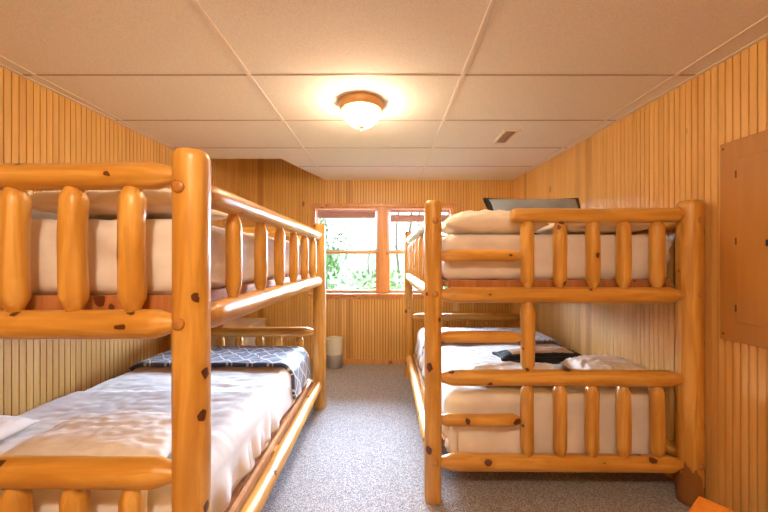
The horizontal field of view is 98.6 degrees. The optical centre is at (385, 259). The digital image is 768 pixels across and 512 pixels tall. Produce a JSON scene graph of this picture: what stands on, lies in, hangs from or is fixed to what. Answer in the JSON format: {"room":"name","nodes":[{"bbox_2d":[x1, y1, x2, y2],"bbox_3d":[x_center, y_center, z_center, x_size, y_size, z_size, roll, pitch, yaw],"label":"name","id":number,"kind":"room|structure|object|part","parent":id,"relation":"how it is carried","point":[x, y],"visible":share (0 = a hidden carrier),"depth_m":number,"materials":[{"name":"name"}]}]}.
{"room":"dormitory","nodes":[
{"label":"dormitory","id":0,"kind":"room"},
{"bbox_2d":[0,66,234,415],"bbox_3d":[-2.159,-0.085,1.594,0.121,2.950,5.488,0,0,3],"label":"wall","id":1,"kind":"structure","parent":0,"point":[38,124],"depth_m":2.10,"materials":[{"name":"brown wood"}]},
{"bbox_2d":[235,159,512,358],"bbox_3d":[-0.151,-0.085,4.390,3.650,2.950,0.120,0,0,0],"label":"wall","id":2,"kind":"structure","parent":0,"point":[369,328],"depth_m":4.33,"materials":[{"name":"brown wood"}]},
{"bbox_2d":[314,207,378,292],"bbox_3d":[-0.516,-0.130,4.385,0.857,1.130,0.110,0,0,0],"label":"window","id":3,"kind":"structure","parent":2,"relation":"in","point":[316,219],"depth_m":4.37,"materials":[{"name":"brown wood"}]},
{"bbox_2d":[317,210,375,218],"bbox_3d":[-0.516,-0.245,4.340,0.763,0.820,0.044,0,0,0],"label":"window blind","id":4,"kind":"object","parent":3,"relation":"attached to","point":[322,214],"visible":1,"depth_m":4.32,"materials":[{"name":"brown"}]},
{"bbox_3d":[-0.516,-0.640,4.342,0.763,0.030,0.040,0,0,0],"label":"head rail","id":5,"kind":"part","parent":4,"relation":"part of","materials":[{"name":"pink"}]},
{"bbox_3d":[-0.516,-0.557,4.342,0.755,0.018,0.038,0,0,0],"label":"rail","id":6,"kind":"part","parent":4,"relation":"part of","materials":[{"name":"brown"}]},
{"bbox_3d":[-0.516,-0.392,4.422,0.821,0.571,0.028,0,0,0],"label":"sash","id":7,"kind":"part","parent":3,"relation":"part of","materials":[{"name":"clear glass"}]},
{"bbox_3d":[-0.516,0.157,4.389,0.821,0.533,0.028,0,0,0],"label":"sash","id":8,"kind":"part","parent":3,"relation":"part of","materials":[{"name":"brown wood"}]},
{"bbox_2d":[309,359,404,363],"bbox_3d":[-0.153,1.327,4.322,3.628,0.065,0.015,0,0,0],"label":"baseboard","id":9,"kind":"structure","parent":2,"relation":"attached to","point":[345,361],"depth_m":4.31,"materials":[{"name":"brown wood"}]},
{"bbox_2d":[308,293,423,298],"bbox_3d":[-0.037,0.472,4.330,1.945,0.075,0.120,0,0,0],"label":"trim","id":10,"kind":"structure","parent":2,"relation":"attached to","point":[328,295],"depth_m":4.30,"materials":[{"name":"brown wood"}]},
{"bbox_2d":[309,203,456,292],"bbox_3d":[-0.037,-0.138,4.346,1.925,1.205,0.088,0,0,0],"label":"trim","id":11,"kind":"structure","parent":2,"relation":"attached to","point":[382,206],"depth_m":4.31,"materials":[{"name":"brown wood"}]},
{"bbox_2d":[386,207,451,292],"bbox_3d":[0.437,-0.130,4.385,0.866,1.130,0.110,0,0,0],"label":"window","id":12,"kind":"structure","parent":2,"relation":"in","point":[388,251],"depth_m":4.37,"materials":[{"name":"brown wood"}]},
{"bbox_3d":[0.437,0.157,4.389,0.830,0.533,0.028,0,0,0],"label":"sash","id":13,"kind":"part","parent":12,"relation":"part of","materials":[{"name":"brown wood"}]},
{"bbox_3d":[0.437,-0.392,4.422,0.830,0.571,0.028,0,0,0],"label":"sash","id":14,"kind":"part","parent":12,"relation":"part of","materials":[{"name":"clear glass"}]},
{"bbox_2d":[390,210,448,221],"bbox_3d":[0.437,-0.245,4.340,0.772,0.820,0.044,0,0,0],"label":"window blind","id":15,"kind":"object","parent":12,"relation":"attached to","point":[393,218],"visible":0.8,"depth_m":4.32,"materials":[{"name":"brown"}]},
{"bbox_3d":[0.437,-0.507,4.342,0.764,0.018,0.038,0,0,0],"label":"rail","id":16,"kind":"part","parent":15,"relation":"part of","materials":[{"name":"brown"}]},
{"bbox_3d":[0.437,-0.640,4.342,0.772,0.030,0.040,0,0,0],"label":"head rail","id":17,"kind":"part","parent":15,"relation":"part of","materials":[{"name":"pink"}]},
{"bbox_2d":[453,303,457,311],"bbox_3d":[0.910,0.618,4.324,0.070,0.115,0.010,0,0,0],"label":"wall outlet","id":18,"kind":"object","parent":2,"relation":"attached to","point":[455,305],"visible":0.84,"depth_m":4.32,"materials":[{"name":"beige plastic"}]},
{"bbox_2d":[0,0,767,179],"bbox_3d":[-0.151,-1.103,1.589,4.142,0.105,5.481,0,0,0],"label":"ceiling","id":19,"kind":"structure","parent":0,"point":[223,79],"depth_m":1.80,"materials":[{"name":"paint"}]},
{"bbox_3d":[-0.151,-1.054,1.575,4.049,0.005,4.284,0,0,0],"label":"trim","id":20,"kind":"part","parent":19,"relation":"part of","materials":[{"name":"beige"}]},
{"bbox_2d":[339,92,383,132],"bbox_3d":[-0.165,-0.956,2.220,0.300,0.194,0.300,0,0,0],"label":"ceiling lamp","id":21,"kind":"object","parent":19,"relation":"attached to","point":[360,110],"visible":1,"depth_m":2.13,"materials":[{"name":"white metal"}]},
{"bbox_3d":[-0.165,-0.946,2.220,0.248,0.106,0.248,0,0,0],"label":"lamp shade","id":22,"kind":"part","parent":21,"relation":"part of","materials":[{"name":"white glass"}]},
{"bbox_2d":[493,129,520,143],"bbox_3d":[1.020,-1.048,2.805,0.130,0.012,0.300,0,0,0],"label":"ceiling vent","id":23,"kind":"object","parent":19,"relation":"in","point":[506,135],"visible":1,"depth_m":2.79,"materials":[{"name":"brown metal"}]},
{"bbox_2d":[261,364,690,511],"bbox_3d":[-0.100,1.435,1.575,4.800,0.150,5.750,0,0,0],"label":"floor","id":24,"kind":"structure","parent":0,"point":[363,451],"depth_m":2.05,"materials":[{"name":"carpet"}]},
{"bbox_2d":[0,147,325,511],"bbox_3d":[-1.299,0.511,2.041,1.493,1.697,2.145,0,0,0],"label":"bunk bed","id":25,"kind":"object","parent":24,"relation":"on","point":[189,317],"visible":0.78,"depth_m":1.01,"materials":[{"name":"brown wood"}]},
{"bbox_3d":[-1.294,0.665,1.032,1.294,0.092,0.093,0,0,0],"label":"rail","id":26,"kind":"part","parent":25,"relation":"part of","materials":[{"name":"brown wood"}]},
{"bbox_3d":[-1.294,0.200,1.029,1.294,0.094,0.092,0,0,0],"label":"rail","id":27,"kind":"part","parent":25,"relation":"part of","materials":[{"name":"brown wood"}]},
{"bbox_3d":[-1.294,-0.260,1.030,1.294,0.086,0.083,0,0,0],"label":"rail","id":28,"kind":"part","parent":25,"relation":"part of","materials":[{"name":"brown wood"}]},
{"bbox_2d":[31,219,299,294],"bbox_3d":[-1.294,-0.010,2.035,1.244,0.272,1.853,0,0,0],"label":"mattress","id":29,"kind":"object","parent":25,"relation":"on","point":[102,234],"visible":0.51,"depth_m":1.13,"materials":[{"name":"white fabric"}]},
{"bbox_2d":[28,192,56,219],"bbox_3d":[-1.620,-0.221,1.330,0.580,0.134,0.400,0,0,0],"label":"pillow","id":30,"kind":"object","parent":29,"relation":"on","point":[36,214],"visible":0.07,"depth_m":1.32,"materials":[{"name":"white fabric"}]},
{"bbox_2d":[30,188,227,220],"bbox_3d":[-1.005,-0.223,1.330,0.600,0.138,0.400,0,0,0],"label":"pillow","id":31,"kind":"object","parent":29,"relation":"on","point":[102,203],"visible":0.29,"depth_m":1.16,"materials":[{"name":"white fabric"}]},
{"bbox_3d":[-1.965,0.511,3.052,0.110,1.697,0.113,0,0,0],"label":"post","id":32,"kind":"part","parent":25,"relation":"part of","materials":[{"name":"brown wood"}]},
{"bbox_3d":[-0.607,0.511,1.031,0.109,1.697,0.109,0,0,0],"label":"post","id":33,"kind":"part","parent":25,"relation":"part of","materials":[{"name":"brown wood"}]},
{"bbox_3d":[-1.292,0.664,3.048,1.261,0.092,0.093,0,0,0],"label":"rail","id":34,"kind":"part","parent":25,"relation":"part of","materials":[{"name":"brown wood"}]},
{"bbox_3d":[-0.609,-0.219,2.038,0.084,0.082,1.934,0,0,0],"label":"rail","id":35,"kind":"part","parent":25,"relation":"part of","materials":[{"name":"brown wood"}]},
{"bbox_3d":[-1.136,-0.263,3.048,0.949,0.085,0.085,0,0,0],"label":"rail","id":36,"kind":"part","parent":25,"relation":"part of","materials":[{"name":"brown wood"}]},
{"bbox_3d":[-0.609,0.189,2.038,0.095,0.092,1.934,0,0,0],"label":"rail","id":37,"kind":"part","parent":25,"relation":"part of","materials":[{"name":"brown wood"}]},
{"bbox_3d":[-0.610,1.130,2.038,0.088,0.087,1.934,0,0,0],"label":"rail","id":38,"kind":"part","parent":25,"relation":"part of","materials":[{"name":"brown wood"}]},
{"bbox_3d":[-0.615,0.511,3.050,0.118,1.697,0.117,0,0,0],"label":"post","id":39,"kind":"part","parent":25,"relation":"part of","materials":[{"name":"brown wood"}]},
{"bbox_3d":[-1.296,0.955,2.041,1.201,0.262,1.836,0,0,0],"label":"mattress","id":40,"kind":"object","parent":25,"relation":"on","visible":0},
{"bbox_2d":[85,366,306,511],"bbox_3d":[-1.298,0.927,2.042,1.259,0.281,1.876,0,0,0],"label":"sheet","id":41,"kind":"object","parent":40,"relation":"on","point":[274,383],"visible":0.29,"depth_m":2.18,"materials":[{"name":"white fabric"}]},
{"bbox_2d":[0,390,270,511],"bbox_3d":[-1.297,0.901,1.505,1.290,0.289,0.891,0,0,0],"label":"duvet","id":42,"kind":"object","parent":41,"relation":"on","point":[239,418],"visible":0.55,"depth_m":1.60,"materials":[{"name":"white fabric"}]},
{"bbox_2d":[0,415,38,440],"bbox_3d":[-1.720,0.705,1.300,0.339,0.103,0.359,0,0,0],"label":"pillow","id":43,"kind":"object","parent":42,"relation":"on","point":[9,425],"visible":1,"depth_m":1.40,"materials":[{"name":"white fabric"}]},
{"bbox_2d":[2,411,212,456],"bbox_3d":[-1.100,0.704,1.320,0.620,0.104,0.380,0,0,0],"label":"pillow","id":44,"kind":"object","parent":42,"relation":"on","point":[136,433],"visible":0.57,"depth_m":1.24,"materials":[{"name":"white fabric"}]},
{"bbox_2d":[127,345,309,398],"bbox_3d":[-1.291,0.888,2.659,1.260,0.280,0.500,0,0,0],"label":"throw blanket","id":45,"kind":"object","parent":41,"relation":"on","point":[295,359],"visible":0.75,"depth_m":2.57,"materials":[{"name":"blue fabric"}]},
{"bbox_2d":[211,318,266,345],"bbox_3d":[-1.730,1.052,3.891,0.390,0.615,0.718,0,0,0],"label":"storage cabinet","id":46,"kind":"object","parent":24,"relation":"on","point":[238,322],"visible":0.23,"depth_m":3.81,"materials":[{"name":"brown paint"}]},
{"bbox_3d":[-1.730,1.055,3.540,0.350,0.530,0.016,0,0,0],"label":"door","id":47,"kind":"part","parent":46,"relation":"part of","materials":[{"name":"brown paint"}]},
{"bbox_2d":[326,336,342,368],"bbox_3d":[-0.655,1.173,4.200,0.208,0.372,0.208,0,0,0],"label":"waste bin","id":48,"kind":"object","parent":24,"relation":"on","point":[334,344],"visible":1,"depth_m":4.12,"materials":[{"name":"grey plastic"}]},
{"bbox_2d":[404,199,705,506],"bbox_3d":[0.995,0.514,2.853,1.562,1.692,2.130,0,0,0],"label":"bunk bed","id":49,"kind":"object","parent":24,"relation":"on","point":[423,256],"visible":0.87,"depth_m":1.83,"materials":[{"name":"brown wood"}]},
{"bbox_3d":[0.266,0.514,3.861,0.104,1.692,0.102,0,0,0],"label":"post","id":50,"kind":"part","parent":49,"relation":"part of","materials":[{"name":"brown wood"}]},
{"bbox_3d":[0.270,1.127,2.867,0.088,0.086,1.910,0,0,0],"label":"rail","id":51,"kind":"part","parent":49,"relation":"part of","materials":[{"name":"brown wood"}]},
{"bbox_3d":[0.265,0.190,2.867,0.094,0.092,1.910,0,0,0],"label":"rail","id":52,"kind":"part","parent":49,"relation":"part of","materials":[{"name":"brown wood"}]},
{"bbox_3d":[0.265,-0.218,2.867,0.084,0.081,1.910,0,0,0],"label":"rail","id":53,"kind":"part","parent":49,"relation":"part of","materials":[{"name":"brown wood"}]},
{"bbox_3d":[0.267,0.514,1.873,0.099,1.692,0.101,0,0,0],"label":"post","id":54,"kind":"part","parent":49,"relation":"part of","materials":[{"name":"brown wood"}]},
{"bbox_3d":[0.933,0.669,3.862,1.254,0.093,0.092,0,0,0],"label":"rail","id":55,"kind":"part","parent":49,"relation":"part of","materials":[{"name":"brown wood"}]},
{"bbox_3d":[1.601,0.514,3.859,0.108,1.692,0.107,0,0,0],"label":"post","id":56,"kind":"part","parent":49,"relation":"part of","materials":[{"name":"brown wood"}]},
{"bbox_2d":[441,234,671,279],"bbox_3d":[1.025,-0.015,2.869,1.381,0.282,1.839,0,0,0],"label":"mattress","id":57,"kind":"object","parent":49,"relation":"on","point":[543,243],"visible":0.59,"depth_m":1.96,"materials":[{"name":"white fabric"}]},
{"bbox_2d":[442,209,549,234],"bbox_3d":[0.665,-0.240,2.160,0.620,0.170,0.400,0,0,0],"label":"pillow","id":58,"kind":"object","parent":57,"relation":"on","point":[485,221],"visible":0.61,"depth_m":1.99,"materials":[{"name":"white fabric"}]},
{"bbox_2d":[483,198,580,233],"bbox_3d":[1.140,-0.327,2.501,0.749,0.326,0.216,0,0,0],"label":"television","id":59,"kind":"object","parent":57,"relation":"on","point":[492,204],"visible":0.4,"depth_m":2.51,"materials":[{"name":"plastic"}]},
{"bbox_2d":[534,223,650,234],"bbox_3d":[1.325,-0.222,2.160,0.620,0.120,0.400,0,0,0],"label":"pillow","id":60,"kind":"object","parent":57,"relation":"on","point":[572,228],"visible":0.32,"depth_m":1.99,"materials":[{"name":"white fabric"}]},
{"bbox_3d":[0.983,1.148,1.869,1.358,0.094,0.096,0,1,1],"label":"rail","id":61,"kind":"part","parent":49,"relation":"part of","materials":[{"name":"brown wood"}]},
{"bbox_3d":[0.983,0.666,1.865,1.358,0.093,0.093,0,1,1],"label":"rail","id":62,"kind":"part","parent":49,"relation":"part of","materials":[{"name":"brown wood"}]},
{"bbox_3d":[0.983,0.199,1.869,1.358,0.092,0.094,0,1,1],"label":"rail","id":63,"kind":"part","parent":49,"relation":"part of","materials":[{"name":"brown wood"}]},
{"bbox_3d":[1.188,-0.251,1.864,0.949,0.086,0.083,0,1,1],"label":"rail","id":64,"kind":"part","parent":49,"relation":"part of","materials":[{"name":"brown wood"}]},
{"bbox_3d":[1.654,-0.217,2.864,0.085,0.082,1.915,-3,0,-3],"label":"rail","id":65,"kind":"part","parent":49,"relation":"part of","materials":[{"name":"brown wood"}]},
{"bbox_3d":[1.654,1.129,2.864,0.088,0.087,1.915,-3,0,-3],"label":"rail","id":66,"kind":"part","parent":49,"relation":"part of","materials":[{"name":"brown wood"}]},
{"bbox_3d":[1.713,0.514,1.860,0.128,1.692,0.129,0,0,0],"label":"post","id":67,"kind":"part","parent":49,"relation":"part of","materials":[{"name":"brown wood"}]},
{"bbox_3d":[1.000,0.952,2.870,1.286,0.269,1.805,0,0,0],"label":"mattress","id":68,"kind":"object","parent":49,"relation":"on","visible":0},
{"bbox_2d":[415,341,650,453],"bbox_3d":[1.000,0.990,2.865,1.366,0.429,1.911,0,0,0],"label":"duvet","id":69,"kind":"object","parent":68,"relation":"on","point":[455,399],"visible":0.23,"depth_m":1.95,"materials":[{"name":"white fabric"}]},
{"bbox_2d":[416,327,560,358],"bbox_3d":[0.999,0.853,3.380,1.360,0.228,0.572,0,0,0],"label":"throw blanket","id":70,"kind":"object","parent":69,"relation":"on","point":[539,337],"visible":0.29,"depth_m":3.48,"materials":[{"name":"fabric"}]},
{"bbox_2d":[460,361,560,368],"bbox_3d":[0.860,0.730,2.150,0.680,0.094,0.360,0,0,0],"label":"pillow","id":71,"kind":"object","parent":69,"relation":"on","point":[495,364],"visible":0.3,"depth_m":2.19,"materials":[{"name":"white fabric"}]},
{"bbox_2d":[492,348,580,363],"bbox_3d":[1.145,0.717,2.470,0.648,0.111,0.191,0,0,-4],"label":"cushion","id":72,"kind":"object","parent":69,"relation":"on","point":[542,355],"visible":0.62,"depth_m":2.40,"materials":[{"name":"black fabric"}]},
{"bbox_2d":[560,355,647,369],"bbox_3d":[1.460,0.710,2.160,0.440,0.145,0.400,0,0,0],"label":"pillow","id":73,"kind":"object","parent":69,"relation":"on","point":[604,362],"visible":0.44,"depth_m":2.14,"materials":[{"name":"white fabric"}]},
{"bbox_2d":[688,496,734,511],"bbox_3d":[1.183,1.150,1.030,0.440,0.420,0.400,0,0,-35],"label":"side table","id":74,"kind":"object","parent":24,"relation":"on","point":[701,504],"visible":1,"depth_m":1.25,"materials":[{"name":"orange wood"}]},
{"bbox_2d":[513,37,767,511],"bbox_3d":[1.856,-0.085,1.591,0.121,2.950,5.488,0,0,-3],"label":"wall","id":75,"kind":"structure","parent":0,"point":[665,153],"depth_m":1.96,"materials":[{"name":"brown wood"}]},
{"bbox_2d":[720,129,767,348],"bbox_3d":[1.780,-0.098,1.519,0.034,1.025,0.460,0,0,-3],"label":"panel","id":76,"kind":"object","parent":75,"relation":"attached to","point":[743,161],"visible":1,"depth_m":1.63,"materials":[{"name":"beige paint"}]},
{"bbox_3d":[1.776,-0.098,1.519,0.005,0.825,0.290,0,0,-3],"label":"door","id":77,"kind":"part","parent":76,"relation":"part of","materials":[{"name":"beige paint"}]},
{"label":"outside","id":78,"kind":"structure","parent":0,"visible":0},
{"bbox_2d":[326,243,416,289],"bbox_3d":[0.000,-0.897,32.700,72.000,6.550,56.000,0,0,0],"label":"ground","id":79,"kind":"structure","parent":78,"point":[350,262],"depth_m":23.75,"materials":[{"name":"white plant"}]},
{"bbox_2d":[327,264,340,289],"bbox_3d":[-3.192,1.031,13.269,2.864,2.220,2.304,0,0,0],"label":"bush","id":80,"kind":"object","parent":79,"relation":"on","point":[329,282],"visible":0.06,"depth_m":13.42,"materials":[{"name":"green plant"}]},
{"bbox_2d":[319,219,358,289],"bbox_3d":[-1.653,0.128,9.667,1.349,4.129,2.584,0,0,30],"label":"leafy tree","id":81,"kind":"object","parent":79,"relation":"on","point":[330,260],"visible":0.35,"depth_m":9.45,"materials":[{"name":"green plant"}]},
{"bbox_2d":[329,249,403,289],"bbox_3d":[-0.751,0.796,14.542,4.014,2.689,3.101,0,0,0],"label":"bush","id":82,"kind":"object","parent":79,"relation":"on","point":[362,276],"visible":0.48,"depth_m":14.47,"materials":[{"name":"green plant"}]},
{"bbox_2d":[357,269,403,289],"bbox_3d":[0.121,1.195,8.435,1.512,1.892,1.889,0,0,-37],"label":"bush","id":83,"kind":"object","parent":79,"relation":"on","point":[393,284],"visible":0.13,"depth_m":8.39,"materials":[{"name":"green plant"}]},
{"bbox_2d":[390,213,407,287],"bbox_3d":[0.544,-1.312,16.539,1.318,6.907,1.138,0,0,0],"label":"bare tree","id":84,"kind":"object","parent":79,"relation":"on","point":[396,226],"visible":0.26,"depth_m":16.45,"materials":[{"name":"grey plant"}]},
{"bbox_2d":[402,213,412,230],"bbox_3d":[1.306,-1.541,17.722,1.208,7.366,0.936,0,0,-33],"label":"bare tree","id":85,"kind":"object","parent":79,"relation":"on","point":[410,223],"visible":0.05,"depth_m":17.93,"materials":[{"name":"grey plant"}]}
]}

